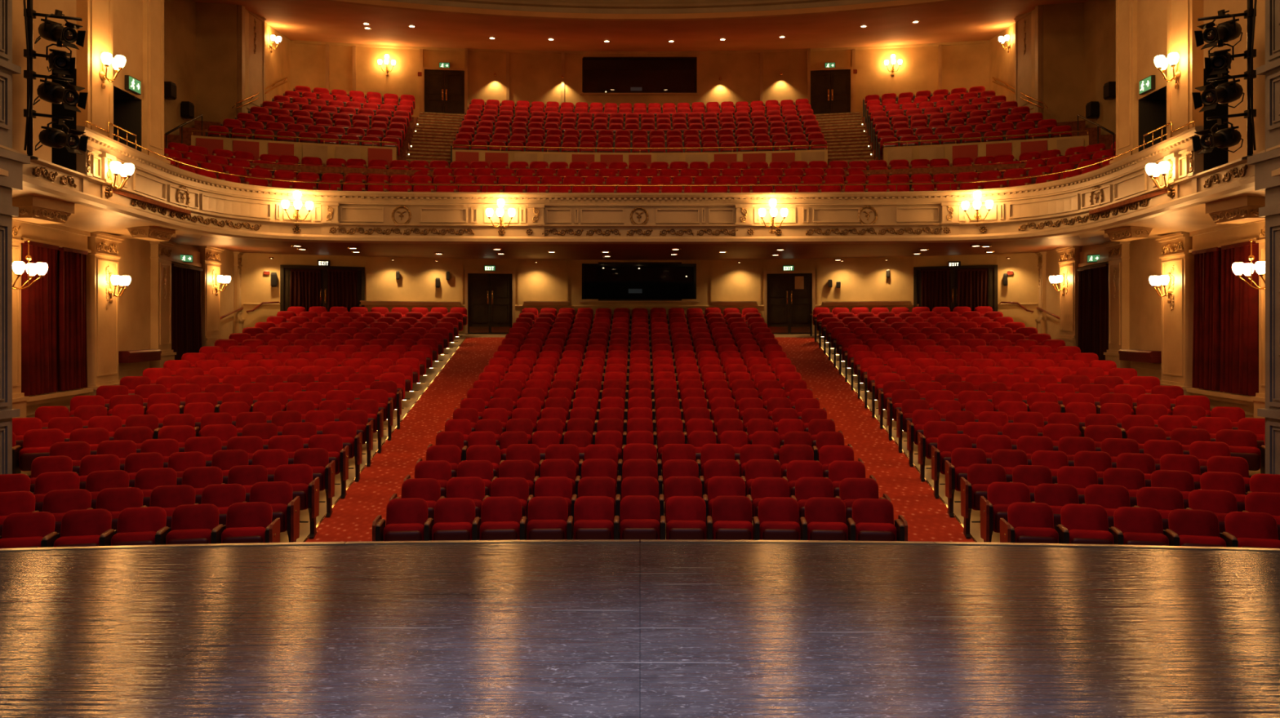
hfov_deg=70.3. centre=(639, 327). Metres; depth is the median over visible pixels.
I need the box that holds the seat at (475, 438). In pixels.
[462,431,496,461]
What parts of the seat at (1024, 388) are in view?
seat, backrest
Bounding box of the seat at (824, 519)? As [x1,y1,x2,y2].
[800,497,848,541]
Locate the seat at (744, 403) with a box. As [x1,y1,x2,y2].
[737,398,763,420]
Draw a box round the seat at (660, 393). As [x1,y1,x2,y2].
[651,388,678,409]
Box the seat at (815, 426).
[808,419,843,447]
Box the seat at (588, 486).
[571,476,615,540]
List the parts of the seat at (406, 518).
panel, armrest, leg, seat, backrest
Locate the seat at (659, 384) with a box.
[651,379,676,399]
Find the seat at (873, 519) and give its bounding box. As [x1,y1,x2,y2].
[846,498,907,541]
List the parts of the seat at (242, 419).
seat, backrest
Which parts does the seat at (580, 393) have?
backrest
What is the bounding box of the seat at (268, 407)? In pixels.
[252,400,281,423]
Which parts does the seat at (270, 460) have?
backrest, seat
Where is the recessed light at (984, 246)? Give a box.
[980,244,991,247]
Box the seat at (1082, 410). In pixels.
[1065,402,1096,431]
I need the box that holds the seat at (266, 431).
[242,422,277,449]
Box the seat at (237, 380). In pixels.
[222,374,250,392]
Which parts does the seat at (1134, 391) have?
backrest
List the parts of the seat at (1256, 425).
backrest, seat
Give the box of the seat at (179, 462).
[168,452,205,485]
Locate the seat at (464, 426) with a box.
[437,419,471,446]
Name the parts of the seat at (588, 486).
leg, armrest, backrest, seat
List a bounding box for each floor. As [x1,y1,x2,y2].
[0,542,1279,717]
[111,116,1168,214]
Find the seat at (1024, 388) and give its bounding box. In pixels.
[1011,382,1040,404]
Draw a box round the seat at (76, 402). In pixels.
[68,395,105,417]
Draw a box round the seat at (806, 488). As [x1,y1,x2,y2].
[790,477,833,525]
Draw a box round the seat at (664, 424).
[653,417,683,453]
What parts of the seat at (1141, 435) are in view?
seat, backrest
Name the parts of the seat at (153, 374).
seat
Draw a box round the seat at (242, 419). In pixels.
[235,412,266,436]
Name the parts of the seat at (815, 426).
seat, backrest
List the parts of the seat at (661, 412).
leg, backrest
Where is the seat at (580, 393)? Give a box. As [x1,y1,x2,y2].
[571,388,598,409]
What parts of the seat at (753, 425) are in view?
seat, backrest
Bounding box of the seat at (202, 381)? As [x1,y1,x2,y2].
[190,375,218,392]
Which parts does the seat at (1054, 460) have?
backrest, seat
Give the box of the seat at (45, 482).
[29,471,79,511]
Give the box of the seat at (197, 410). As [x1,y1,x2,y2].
[183,402,214,429]
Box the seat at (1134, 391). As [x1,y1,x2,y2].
[1113,384,1145,407]
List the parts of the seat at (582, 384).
backrest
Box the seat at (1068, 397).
[1059,392,1094,413]
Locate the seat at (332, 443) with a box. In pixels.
[307,434,348,498]
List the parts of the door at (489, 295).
kick plate, handle, handle, kick plate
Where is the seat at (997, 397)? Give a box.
[991,391,1022,411]
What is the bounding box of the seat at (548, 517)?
[520,496,568,540]
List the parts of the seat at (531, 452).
backrest, seat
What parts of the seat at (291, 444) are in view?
backrest, seat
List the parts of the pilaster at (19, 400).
panel moulding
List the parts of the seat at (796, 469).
seat, backrest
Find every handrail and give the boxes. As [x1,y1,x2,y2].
[165,114,203,148]
[220,307,243,319]
[231,76,287,108]
[246,301,279,314]
[992,76,1048,108]
[999,301,1033,314]
[1036,307,1059,319]
[1076,114,1114,151]
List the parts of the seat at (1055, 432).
seat, backrest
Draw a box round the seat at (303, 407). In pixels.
[286,400,315,422]
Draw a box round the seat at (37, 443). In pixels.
[12,428,64,474]
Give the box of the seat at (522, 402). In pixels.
[516,397,541,420]
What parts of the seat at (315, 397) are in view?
backrest, seat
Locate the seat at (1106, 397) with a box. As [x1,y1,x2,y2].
[1096,393,1134,415]
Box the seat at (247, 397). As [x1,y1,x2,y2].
[214,391,253,413]
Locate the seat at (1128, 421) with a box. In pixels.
[1119,414,1155,439]
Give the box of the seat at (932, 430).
[917,421,957,481]
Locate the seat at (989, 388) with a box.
[977,382,1006,402]
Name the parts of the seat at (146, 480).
seat, backrest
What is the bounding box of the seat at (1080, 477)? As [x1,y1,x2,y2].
[1054,466,1097,504]
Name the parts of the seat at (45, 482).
seat, backrest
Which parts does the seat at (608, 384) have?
backrest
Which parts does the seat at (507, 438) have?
seat, backrest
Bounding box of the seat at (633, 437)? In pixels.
[622,431,653,460]
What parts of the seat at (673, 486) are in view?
leg, armrest, seat, backrest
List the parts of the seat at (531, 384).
backrest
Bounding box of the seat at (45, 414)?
[35,405,69,429]
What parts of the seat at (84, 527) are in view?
armrest, leg, seat, backrest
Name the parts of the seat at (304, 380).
backrest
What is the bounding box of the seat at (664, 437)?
[653,431,684,470]
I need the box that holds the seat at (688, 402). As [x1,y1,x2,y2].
[680,397,706,420]
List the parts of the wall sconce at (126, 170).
arm, lamp shade, arm, arm, lamp shade, lamp shade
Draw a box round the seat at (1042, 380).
[1029,374,1057,392]
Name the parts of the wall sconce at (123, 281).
arm, lamp shade, arm, arm, lamp shade, lamp shade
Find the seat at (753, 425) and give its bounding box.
[745,418,773,444]
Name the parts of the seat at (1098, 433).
seat, backrest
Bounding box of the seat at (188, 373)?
[175,368,204,383]
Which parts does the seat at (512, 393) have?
backrest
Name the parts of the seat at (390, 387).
backrest, seat, leg, panel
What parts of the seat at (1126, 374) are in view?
seat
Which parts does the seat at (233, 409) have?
seat, backrest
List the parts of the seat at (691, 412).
backrest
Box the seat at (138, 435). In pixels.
[113,426,152,453]
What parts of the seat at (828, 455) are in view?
seat, backrest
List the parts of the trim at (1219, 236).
sill, dado moulding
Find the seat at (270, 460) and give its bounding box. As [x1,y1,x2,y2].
[252,448,288,481]
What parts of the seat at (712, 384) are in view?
backrest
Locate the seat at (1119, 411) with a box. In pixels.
[1100,403,1131,427]
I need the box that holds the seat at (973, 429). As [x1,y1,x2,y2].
[963,422,997,448]
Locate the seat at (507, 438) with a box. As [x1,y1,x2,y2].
[497,431,528,461]
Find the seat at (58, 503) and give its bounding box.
[31,488,91,533]
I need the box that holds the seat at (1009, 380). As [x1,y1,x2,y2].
[996,374,1024,391]
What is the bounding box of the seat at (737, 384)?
[730,379,754,400]
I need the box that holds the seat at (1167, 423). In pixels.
[1157,415,1191,440]
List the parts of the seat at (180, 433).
backrest, seat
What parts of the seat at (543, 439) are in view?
seat, backrest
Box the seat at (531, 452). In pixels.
[499,444,540,477]
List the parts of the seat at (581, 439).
backrest, seat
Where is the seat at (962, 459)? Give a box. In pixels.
[945,448,986,517]
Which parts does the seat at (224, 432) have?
backrest, seat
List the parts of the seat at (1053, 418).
backrest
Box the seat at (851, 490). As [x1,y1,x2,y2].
[834,478,890,525]
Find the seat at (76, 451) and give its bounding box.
[48,441,90,473]
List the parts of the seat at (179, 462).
seat, backrest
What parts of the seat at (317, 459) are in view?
backrest, seat, leg, panel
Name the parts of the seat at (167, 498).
seat, backrest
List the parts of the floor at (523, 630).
panel, panel, panel, panel, panel, panel, panel, panel, panel, panel, panel, panel, panel, panel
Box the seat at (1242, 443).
[1215,429,1261,471]
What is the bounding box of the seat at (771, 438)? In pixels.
[751,431,779,461]
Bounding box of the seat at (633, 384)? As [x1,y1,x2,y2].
[625,379,651,401]
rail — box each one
[84,120,1195,192]
[107,121,136,149]
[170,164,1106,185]
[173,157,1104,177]
[179,148,1115,169]
[1143,121,1172,149]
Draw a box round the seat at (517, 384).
[499,379,522,399]
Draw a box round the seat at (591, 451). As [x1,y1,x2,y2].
[578,444,617,479]
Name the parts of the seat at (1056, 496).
seat, backrest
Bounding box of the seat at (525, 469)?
[491,460,534,496]
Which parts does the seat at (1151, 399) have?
backrest, seat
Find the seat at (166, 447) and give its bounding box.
[140,439,178,467]
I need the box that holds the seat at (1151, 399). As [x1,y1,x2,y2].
[1133,394,1173,415]
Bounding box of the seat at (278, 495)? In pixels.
[242,481,300,542]
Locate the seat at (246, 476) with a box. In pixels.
[222,465,267,502]
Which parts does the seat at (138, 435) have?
backrest, seat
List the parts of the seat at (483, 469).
backrest, seat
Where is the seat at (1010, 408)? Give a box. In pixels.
[998,401,1027,422]
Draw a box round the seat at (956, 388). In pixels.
[946,382,973,401]
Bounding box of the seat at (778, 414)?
[772,408,797,432]
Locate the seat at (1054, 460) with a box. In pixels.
[1031,450,1068,484]
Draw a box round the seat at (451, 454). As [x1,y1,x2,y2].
[416,444,461,478]
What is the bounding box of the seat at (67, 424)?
[47,417,83,442]
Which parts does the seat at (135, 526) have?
armrest, leg, seat, backrest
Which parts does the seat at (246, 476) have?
backrest, seat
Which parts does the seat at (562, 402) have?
backrest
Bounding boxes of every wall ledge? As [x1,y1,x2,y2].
[118,349,161,372]
[1118,349,1161,372]
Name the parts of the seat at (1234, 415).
backrest, seat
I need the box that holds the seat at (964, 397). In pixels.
[958,391,987,411]
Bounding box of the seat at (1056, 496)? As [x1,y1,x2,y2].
[1031,483,1079,529]
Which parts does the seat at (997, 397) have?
seat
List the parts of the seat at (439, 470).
panel, backrest, seat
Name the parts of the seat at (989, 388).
backrest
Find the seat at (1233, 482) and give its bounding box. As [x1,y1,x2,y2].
[1198,471,1245,511]
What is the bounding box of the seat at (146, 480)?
[134,467,177,506]
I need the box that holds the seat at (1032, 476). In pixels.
[1012,465,1052,502]
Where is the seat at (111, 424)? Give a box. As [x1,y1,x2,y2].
[88,415,122,440]
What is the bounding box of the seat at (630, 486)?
[615,476,658,527]
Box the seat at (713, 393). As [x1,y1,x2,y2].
[706,388,731,409]
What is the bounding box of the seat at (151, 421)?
[125,414,158,439]
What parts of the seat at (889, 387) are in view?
panel, leg, seat, backrest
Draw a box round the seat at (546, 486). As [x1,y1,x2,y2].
[527,476,572,517]
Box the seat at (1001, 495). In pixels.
[979,482,1030,542]
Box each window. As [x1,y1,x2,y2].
[578,262,699,302]
[579,57,698,94]
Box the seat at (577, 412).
[565,407,595,432]
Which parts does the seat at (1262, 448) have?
leg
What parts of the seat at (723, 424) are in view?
seat, backrest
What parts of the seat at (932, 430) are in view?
panel, leg, seat, backrest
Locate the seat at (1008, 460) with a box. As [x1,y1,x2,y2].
[991,449,1027,482]
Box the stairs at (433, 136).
[405,111,465,168]
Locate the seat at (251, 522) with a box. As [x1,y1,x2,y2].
[210,502,280,543]
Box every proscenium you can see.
[0,0,30,475]
[1247,0,1279,475]
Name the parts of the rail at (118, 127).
post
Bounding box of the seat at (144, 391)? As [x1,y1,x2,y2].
[134,384,166,407]
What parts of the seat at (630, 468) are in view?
leg, armrest, backrest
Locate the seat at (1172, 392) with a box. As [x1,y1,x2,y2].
[1151,385,1183,410]
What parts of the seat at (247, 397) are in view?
leg, backrest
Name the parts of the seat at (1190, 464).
backrest, seat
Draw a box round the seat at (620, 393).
[598,388,625,409]
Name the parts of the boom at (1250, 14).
boom arm, boom arm, boom arm, boom arm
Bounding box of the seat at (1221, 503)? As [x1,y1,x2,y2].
[1186,489,1237,533]
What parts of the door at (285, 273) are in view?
handle, handle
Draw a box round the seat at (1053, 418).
[1048,413,1081,437]
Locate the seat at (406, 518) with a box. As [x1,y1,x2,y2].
[372,497,427,541]
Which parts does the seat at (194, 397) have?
leg, backrest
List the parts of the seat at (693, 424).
backrest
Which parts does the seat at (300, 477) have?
backrest, seat, leg, panel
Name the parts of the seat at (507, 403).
backrest, seat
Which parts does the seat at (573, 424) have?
backrest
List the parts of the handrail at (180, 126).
rail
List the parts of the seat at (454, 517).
leg, armrest, seat, backrest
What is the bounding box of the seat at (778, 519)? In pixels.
[752,497,800,540]
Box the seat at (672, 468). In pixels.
[657,459,698,502]
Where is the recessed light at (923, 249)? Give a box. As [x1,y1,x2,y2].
[918,248,928,250]
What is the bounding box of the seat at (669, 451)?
[657,444,695,483]
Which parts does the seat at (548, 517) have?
armrest, leg, seat, backrest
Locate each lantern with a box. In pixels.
[32,73,88,111]
[34,8,85,49]
[35,118,88,155]
[45,39,75,75]
[1191,71,1244,111]
[1191,117,1243,155]
[1194,8,1242,49]
[1204,39,1234,75]
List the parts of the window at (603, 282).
sill, frame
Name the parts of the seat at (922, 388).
seat, backrest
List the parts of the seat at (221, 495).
seat, backrest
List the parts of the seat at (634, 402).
leg, backrest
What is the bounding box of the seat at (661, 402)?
[652,397,679,426]
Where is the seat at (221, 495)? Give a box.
[194,484,245,528]
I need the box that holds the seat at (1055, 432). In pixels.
[1042,423,1079,451]
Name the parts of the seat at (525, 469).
backrest, seat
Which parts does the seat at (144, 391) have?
backrest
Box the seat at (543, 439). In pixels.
[532,431,559,460]
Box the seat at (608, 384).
[600,379,625,399]
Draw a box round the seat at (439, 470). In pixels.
[403,460,451,497]
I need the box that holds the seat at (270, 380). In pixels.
[255,374,283,391]
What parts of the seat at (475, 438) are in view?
leg, backrest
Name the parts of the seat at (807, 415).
seat, backrest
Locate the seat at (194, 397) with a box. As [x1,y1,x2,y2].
[178,392,217,413]
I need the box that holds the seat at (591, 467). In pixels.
[575,458,617,498]
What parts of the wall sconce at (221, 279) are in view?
lamp shade, lamp shade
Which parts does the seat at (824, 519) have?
leg, armrest, backrest, seat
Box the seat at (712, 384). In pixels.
[703,379,728,408]
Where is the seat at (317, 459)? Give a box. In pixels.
[293,448,334,517]
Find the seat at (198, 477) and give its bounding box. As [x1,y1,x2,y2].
[182,466,222,504]
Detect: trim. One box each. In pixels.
[0,540,1279,551]
[21,221,93,416]
[171,245,201,266]
[243,254,1037,307]
[294,40,984,114]
[1078,245,1108,266]
[1186,221,1258,416]
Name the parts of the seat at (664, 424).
leg, backrest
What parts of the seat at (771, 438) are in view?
backrest, seat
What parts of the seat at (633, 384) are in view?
leg, backrest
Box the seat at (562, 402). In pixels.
[540,397,568,420]
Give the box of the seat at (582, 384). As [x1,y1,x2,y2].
[573,379,599,399]
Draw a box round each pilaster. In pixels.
[12,219,29,418]
[76,0,112,138]
[85,231,124,395]
[134,0,170,164]
[149,240,177,368]
[197,245,224,346]
[233,251,244,333]
[236,4,244,115]
[245,11,266,113]
[1013,11,1034,113]
[1035,4,1043,115]
[1035,251,1046,333]
[1055,245,1082,346]
[1102,240,1130,368]
[1109,0,1145,164]
[1155,231,1194,395]
[1167,0,1203,138]
[1250,219,1265,418]
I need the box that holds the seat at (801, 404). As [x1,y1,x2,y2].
[795,398,826,420]
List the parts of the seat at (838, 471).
seat, backrest, panel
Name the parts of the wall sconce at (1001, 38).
lamp shade, lamp shade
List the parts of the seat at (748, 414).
seat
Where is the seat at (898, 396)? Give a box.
[886,389,919,440]
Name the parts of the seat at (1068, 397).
leg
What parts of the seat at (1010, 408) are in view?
seat, backrest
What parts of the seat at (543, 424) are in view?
backrest, seat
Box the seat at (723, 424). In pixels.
[714,418,742,444]
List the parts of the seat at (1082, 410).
backrest, seat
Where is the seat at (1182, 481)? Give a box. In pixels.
[1151,470,1194,509]
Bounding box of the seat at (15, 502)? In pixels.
[0,491,35,536]
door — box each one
[280,264,364,311]
[422,66,464,114]
[464,270,515,333]
[764,270,815,333]
[810,66,853,114]
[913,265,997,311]
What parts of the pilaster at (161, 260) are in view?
panel moulding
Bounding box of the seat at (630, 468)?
[617,459,657,501]
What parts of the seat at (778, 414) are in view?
seat, backrest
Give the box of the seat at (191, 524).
[155,503,219,545]
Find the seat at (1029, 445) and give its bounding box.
[1016,435,1053,465]
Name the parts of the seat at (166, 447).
backrest, seat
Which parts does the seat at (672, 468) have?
armrest, leg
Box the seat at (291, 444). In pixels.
[267,435,303,464]
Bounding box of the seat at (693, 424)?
[683,418,712,444]
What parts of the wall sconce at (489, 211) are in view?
lamp shade, lamp shade, lamp shade, lamp shade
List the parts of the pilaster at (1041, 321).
panel moulding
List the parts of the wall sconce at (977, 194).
lamp shade, arm, lamp shade, lamp shade, arm, arm, lamp shade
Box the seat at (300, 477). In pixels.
[273,464,319,538]
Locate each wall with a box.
[12,0,290,171]
[21,238,234,417]
[240,253,1039,333]
[290,40,989,116]
[989,0,1265,171]
[1045,238,1255,417]
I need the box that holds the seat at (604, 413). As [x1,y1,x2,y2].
[595,408,623,432]
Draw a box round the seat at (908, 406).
[896,399,928,453]
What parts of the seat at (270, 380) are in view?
backrest, seat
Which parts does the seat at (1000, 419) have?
backrest, seat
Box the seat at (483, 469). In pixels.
[457,460,493,497]
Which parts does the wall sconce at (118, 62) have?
arm, lamp shade, arm, arm, lamp shade, lamp shade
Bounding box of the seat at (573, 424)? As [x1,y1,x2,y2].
[562,418,593,444]
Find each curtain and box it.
[21,240,58,395]
[57,247,88,391]
[171,263,189,359]
[186,266,203,352]
[289,269,320,311]
[327,269,357,311]
[920,268,950,311]
[957,268,988,311]
[1076,266,1093,353]
[1090,263,1108,360]
[1191,247,1221,391]
[1220,240,1258,395]
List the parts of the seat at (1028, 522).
panel, leg, backrest, seat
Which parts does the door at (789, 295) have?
kick plate, handle, handle, kick plate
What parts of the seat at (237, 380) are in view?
backrest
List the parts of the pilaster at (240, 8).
panel moulding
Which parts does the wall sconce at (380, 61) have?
lamp shade, lamp shade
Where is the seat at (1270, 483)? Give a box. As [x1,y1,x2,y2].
[1245,473,1279,495]
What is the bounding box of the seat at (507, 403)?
[488,397,513,420]
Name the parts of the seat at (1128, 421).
leg, backrest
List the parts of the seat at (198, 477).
seat, backrest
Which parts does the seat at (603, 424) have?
leg, backrest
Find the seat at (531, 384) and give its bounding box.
[525,379,548,400]
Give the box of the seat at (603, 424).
[592,418,622,445]
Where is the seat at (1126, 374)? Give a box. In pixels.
[1108,368,1137,384]
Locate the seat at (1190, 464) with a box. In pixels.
[1160,453,1200,489]
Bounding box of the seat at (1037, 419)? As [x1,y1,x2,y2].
[1013,411,1044,436]
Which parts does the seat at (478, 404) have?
backrest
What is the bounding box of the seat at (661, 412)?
[652,407,680,439]
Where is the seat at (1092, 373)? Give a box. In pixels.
[1075,367,1104,384]
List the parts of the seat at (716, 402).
backrest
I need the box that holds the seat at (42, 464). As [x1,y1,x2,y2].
[25,455,72,493]
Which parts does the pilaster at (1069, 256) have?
panel moulding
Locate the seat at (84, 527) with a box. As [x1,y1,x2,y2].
[40,509,111,547]
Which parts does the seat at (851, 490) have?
seat, backrest, panel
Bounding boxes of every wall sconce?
[12,239,48,289]
[98,52,125,88]
[107,159,134,196]
[107,272,130,303]
[214,273,231,296]
[269,35,281,53]
[281,191,313,226]
[377,53,395,75]
[485,198,515,232]
[758,198,787,234]
[884,53,902,75]
[960,191,993,226]
[998,35,1010,53]
[1048,273,1065,296]
[1145,159,1172,196]
[1149,272,1172,303]
[1154,52,1181,88]
[1231,239,1265,289]
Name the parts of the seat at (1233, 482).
backrest, seat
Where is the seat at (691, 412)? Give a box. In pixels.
[681,407,710,440]
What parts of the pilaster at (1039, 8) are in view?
panel moulding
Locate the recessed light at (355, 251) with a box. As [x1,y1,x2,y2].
[351,250,360,253]
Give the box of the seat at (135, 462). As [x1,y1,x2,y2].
[124,452,163,487]
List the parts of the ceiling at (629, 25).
fascia panel, fascia moulding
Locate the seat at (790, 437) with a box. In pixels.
[780,431,812,447]
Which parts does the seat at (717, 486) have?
armrest, leg, seat, backrest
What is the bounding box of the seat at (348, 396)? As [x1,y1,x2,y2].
[325,390,355,410]
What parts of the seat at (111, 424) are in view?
backrest, seat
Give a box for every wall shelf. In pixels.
[360,300,460,306]
[524,301,569,305]
[711,301,755,305]
[822,300,910,306]
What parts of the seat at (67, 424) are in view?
backrest, seat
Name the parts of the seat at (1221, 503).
backrest, seat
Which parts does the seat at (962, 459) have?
panel, leg, seat, backrest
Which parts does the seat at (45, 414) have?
seat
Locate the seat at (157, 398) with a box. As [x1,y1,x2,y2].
[142,393,180,414]
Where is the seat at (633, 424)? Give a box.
[622,417,653,444]
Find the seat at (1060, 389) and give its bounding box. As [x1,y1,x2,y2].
[1044,383,1075,404]
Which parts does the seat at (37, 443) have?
armrest, leg, seat, backrest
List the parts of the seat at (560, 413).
backrest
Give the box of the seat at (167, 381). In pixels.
[155,376,186,393]
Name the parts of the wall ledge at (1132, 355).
dado panel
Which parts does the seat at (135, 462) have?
seat, backrest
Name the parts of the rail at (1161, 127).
post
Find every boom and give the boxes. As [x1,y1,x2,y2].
[22,0,82,159]
[1197,0,1257,159]
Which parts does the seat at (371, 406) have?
backrest, seat, leg, panel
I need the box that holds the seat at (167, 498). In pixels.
[140,484,195,531]
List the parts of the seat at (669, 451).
leg, backrest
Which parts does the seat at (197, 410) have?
seat, backrest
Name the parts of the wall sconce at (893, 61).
lamp shade, lamp shade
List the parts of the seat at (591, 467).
leg, armrest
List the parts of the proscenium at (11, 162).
panel moulding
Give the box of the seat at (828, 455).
[817,445,863,477]
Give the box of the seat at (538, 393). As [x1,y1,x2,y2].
[521,387,544,409]
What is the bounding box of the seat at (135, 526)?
[98,506,166,546]
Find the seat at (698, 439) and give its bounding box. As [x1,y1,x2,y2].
[688,431,716,469]
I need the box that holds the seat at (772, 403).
[766,397,791,421]
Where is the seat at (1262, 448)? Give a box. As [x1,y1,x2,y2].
[1259,434,1265,474]
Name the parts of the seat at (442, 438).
backrest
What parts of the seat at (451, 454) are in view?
backrest, seat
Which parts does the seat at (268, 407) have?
backrest, seat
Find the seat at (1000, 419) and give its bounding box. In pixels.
[977,411,1008,435]
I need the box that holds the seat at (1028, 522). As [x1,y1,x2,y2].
[999,502,1058,543]
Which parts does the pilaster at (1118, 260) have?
panel moulding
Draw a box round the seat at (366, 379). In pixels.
[348,373,374,390]
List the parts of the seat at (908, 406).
panel, leg, seat, backrest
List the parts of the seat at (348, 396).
backrest, seat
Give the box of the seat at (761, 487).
[746,477,789,519]
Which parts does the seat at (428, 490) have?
panel, backrest, seat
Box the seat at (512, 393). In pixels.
[494,388,517,409]
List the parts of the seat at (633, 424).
leg, backrest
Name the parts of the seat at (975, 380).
seat, backrest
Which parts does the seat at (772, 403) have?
seat, backrest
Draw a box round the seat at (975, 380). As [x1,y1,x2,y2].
[965,373,992,391]
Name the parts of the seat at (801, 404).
backrest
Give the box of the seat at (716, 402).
[708,397,734,420]
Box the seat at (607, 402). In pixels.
[596,396,624,420]
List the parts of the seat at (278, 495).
backrest, seat, leg, panel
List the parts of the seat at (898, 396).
panel, leg, seat, backrest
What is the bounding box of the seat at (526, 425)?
[506,418,533,444]
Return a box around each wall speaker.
[164,81,176,99]
[181,101,194,119]
[271,272,276,287]
[395,271,399,279]
[435,278,439,288]
[445,271,449,279]
[828,280,832,287]
[835,281,840,288]
[885,269,889,277]
[1003,273,1008,285]
[1085,101,1098,119]
[1103,81,1115,99]
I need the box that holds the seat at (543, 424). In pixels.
[532,418,563,444]
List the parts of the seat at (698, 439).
seat, backrest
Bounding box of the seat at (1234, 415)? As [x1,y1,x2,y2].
[1210,406,1244,430]
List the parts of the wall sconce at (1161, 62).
lamp shade, lamp shade, arm, arm, lamp shade, arm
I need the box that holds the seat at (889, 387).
[878,381,910,429]
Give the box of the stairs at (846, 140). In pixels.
[814,111,874,165]
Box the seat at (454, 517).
[423,497,475,541]
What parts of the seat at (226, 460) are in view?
seat, backrest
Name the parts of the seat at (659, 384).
backrest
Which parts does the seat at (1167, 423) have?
seat, backrest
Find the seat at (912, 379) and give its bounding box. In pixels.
[905,373,931,390]
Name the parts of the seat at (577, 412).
backrest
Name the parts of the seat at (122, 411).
backrest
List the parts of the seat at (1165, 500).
backrest, seat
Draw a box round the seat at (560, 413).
[536,407,566,431]
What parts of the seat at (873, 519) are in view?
leg, armrest, backrest, seat, leg, armrest, panel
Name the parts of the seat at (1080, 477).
backrest, seat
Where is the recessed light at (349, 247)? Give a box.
[347,246,358,248]
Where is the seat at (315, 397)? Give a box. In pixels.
[285,391,321,411]
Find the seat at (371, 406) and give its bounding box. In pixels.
[351,399,383,453]
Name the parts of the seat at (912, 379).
seat, backrest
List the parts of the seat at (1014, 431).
seat, backrest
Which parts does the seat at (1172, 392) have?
backrest, seat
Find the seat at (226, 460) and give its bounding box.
[211,449,248,484]
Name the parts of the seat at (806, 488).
seat, backrest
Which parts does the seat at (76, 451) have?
backrest, seat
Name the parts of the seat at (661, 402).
leg, backrest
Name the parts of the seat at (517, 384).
backrest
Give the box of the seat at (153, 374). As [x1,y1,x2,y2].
[142,368,171,384]
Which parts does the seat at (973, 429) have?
seat, backrest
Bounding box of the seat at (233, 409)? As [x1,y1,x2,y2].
[219,402,248,426]
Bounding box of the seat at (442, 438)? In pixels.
[426,431,463,461]
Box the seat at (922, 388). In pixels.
[915,382,942,399]
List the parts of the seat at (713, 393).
backrest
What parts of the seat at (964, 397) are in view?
seat, backrest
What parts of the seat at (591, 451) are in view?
leg, backrest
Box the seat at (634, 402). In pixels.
[624,396,652,422]
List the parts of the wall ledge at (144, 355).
dado panel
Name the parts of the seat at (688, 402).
backrest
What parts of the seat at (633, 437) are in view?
backrest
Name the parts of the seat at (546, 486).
armrest, backrest, seat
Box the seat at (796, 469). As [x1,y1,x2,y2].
[782,460,822,497]
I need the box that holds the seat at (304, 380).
[287,373,314,391]
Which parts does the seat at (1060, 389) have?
seat, backrest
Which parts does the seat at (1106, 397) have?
leg, backrest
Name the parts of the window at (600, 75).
sill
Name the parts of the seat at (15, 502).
seat, backrest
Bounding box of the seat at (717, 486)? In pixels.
[702,476,745,540]
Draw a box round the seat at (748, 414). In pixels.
[741,408,768,431]
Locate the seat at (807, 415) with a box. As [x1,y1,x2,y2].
[801,408,834,431]
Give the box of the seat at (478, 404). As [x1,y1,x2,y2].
[453,398,484,420]
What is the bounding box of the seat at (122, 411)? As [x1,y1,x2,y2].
[111,404,144,427]
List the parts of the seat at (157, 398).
backrest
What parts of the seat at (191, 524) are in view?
armrest, leg, seat, backrest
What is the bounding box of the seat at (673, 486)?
[659,476,702,527]
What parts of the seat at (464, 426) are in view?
backrest, seat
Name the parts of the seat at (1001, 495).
panel, leg, seat, backrest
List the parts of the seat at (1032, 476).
seat, backrest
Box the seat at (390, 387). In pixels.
[369,381,401,429]
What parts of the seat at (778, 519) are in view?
leg, armrest, backrest, seat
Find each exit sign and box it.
[124,75,140,94]
[180,254,192,262]
[317,260,329,266]
[439,62,449,67]
[484,265,495,271]
[782,265,794,271]
[824,62,835,67]
[947,261,960,266]
[1087,254,1099,262]
[1139,75,1155,94]
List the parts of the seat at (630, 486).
leg, armrest, backrest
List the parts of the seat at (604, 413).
backrest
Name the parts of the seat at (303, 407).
backrest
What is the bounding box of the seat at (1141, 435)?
[1127,426,1166,453]
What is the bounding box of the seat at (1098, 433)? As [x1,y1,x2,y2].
[1084,425,1121,451]
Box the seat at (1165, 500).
[1132,487,1184,530]
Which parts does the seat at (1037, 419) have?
backrest, seat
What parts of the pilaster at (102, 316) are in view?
panel moulding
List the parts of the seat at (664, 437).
seat, backrest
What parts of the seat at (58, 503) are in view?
seat, backrest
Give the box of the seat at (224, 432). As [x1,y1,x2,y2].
[200,424,237,450]
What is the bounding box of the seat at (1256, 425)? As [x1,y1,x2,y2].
[1237,417,1265,448]
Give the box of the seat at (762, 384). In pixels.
[757,380,780,399]
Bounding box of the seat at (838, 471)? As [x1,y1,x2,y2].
[826,461,875,497]
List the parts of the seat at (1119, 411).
backrest, seat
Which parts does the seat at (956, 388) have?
backrest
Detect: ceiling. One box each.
[12,188,1265,260]
[191,0,1088,51]
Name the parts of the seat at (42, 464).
seat, backrest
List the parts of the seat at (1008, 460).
seat, backrest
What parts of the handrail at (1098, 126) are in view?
rail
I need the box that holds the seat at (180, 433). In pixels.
[158,425,195,452]
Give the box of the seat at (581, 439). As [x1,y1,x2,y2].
[563,431,591,461]
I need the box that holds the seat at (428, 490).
[389,478,440,522]
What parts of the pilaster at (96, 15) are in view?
panel moulding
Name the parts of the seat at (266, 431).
backrest, seat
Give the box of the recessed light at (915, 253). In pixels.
[911,252,921,254]
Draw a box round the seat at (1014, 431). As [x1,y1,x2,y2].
[1002,422,1037,449]
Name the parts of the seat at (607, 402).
backrest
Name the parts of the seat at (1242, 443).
backrest, seat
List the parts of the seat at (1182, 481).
backrest, seat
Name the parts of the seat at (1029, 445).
seat, backrest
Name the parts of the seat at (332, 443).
backrest, seat, leg, panel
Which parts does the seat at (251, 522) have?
armrest, leg, seat, backrest, leg, panel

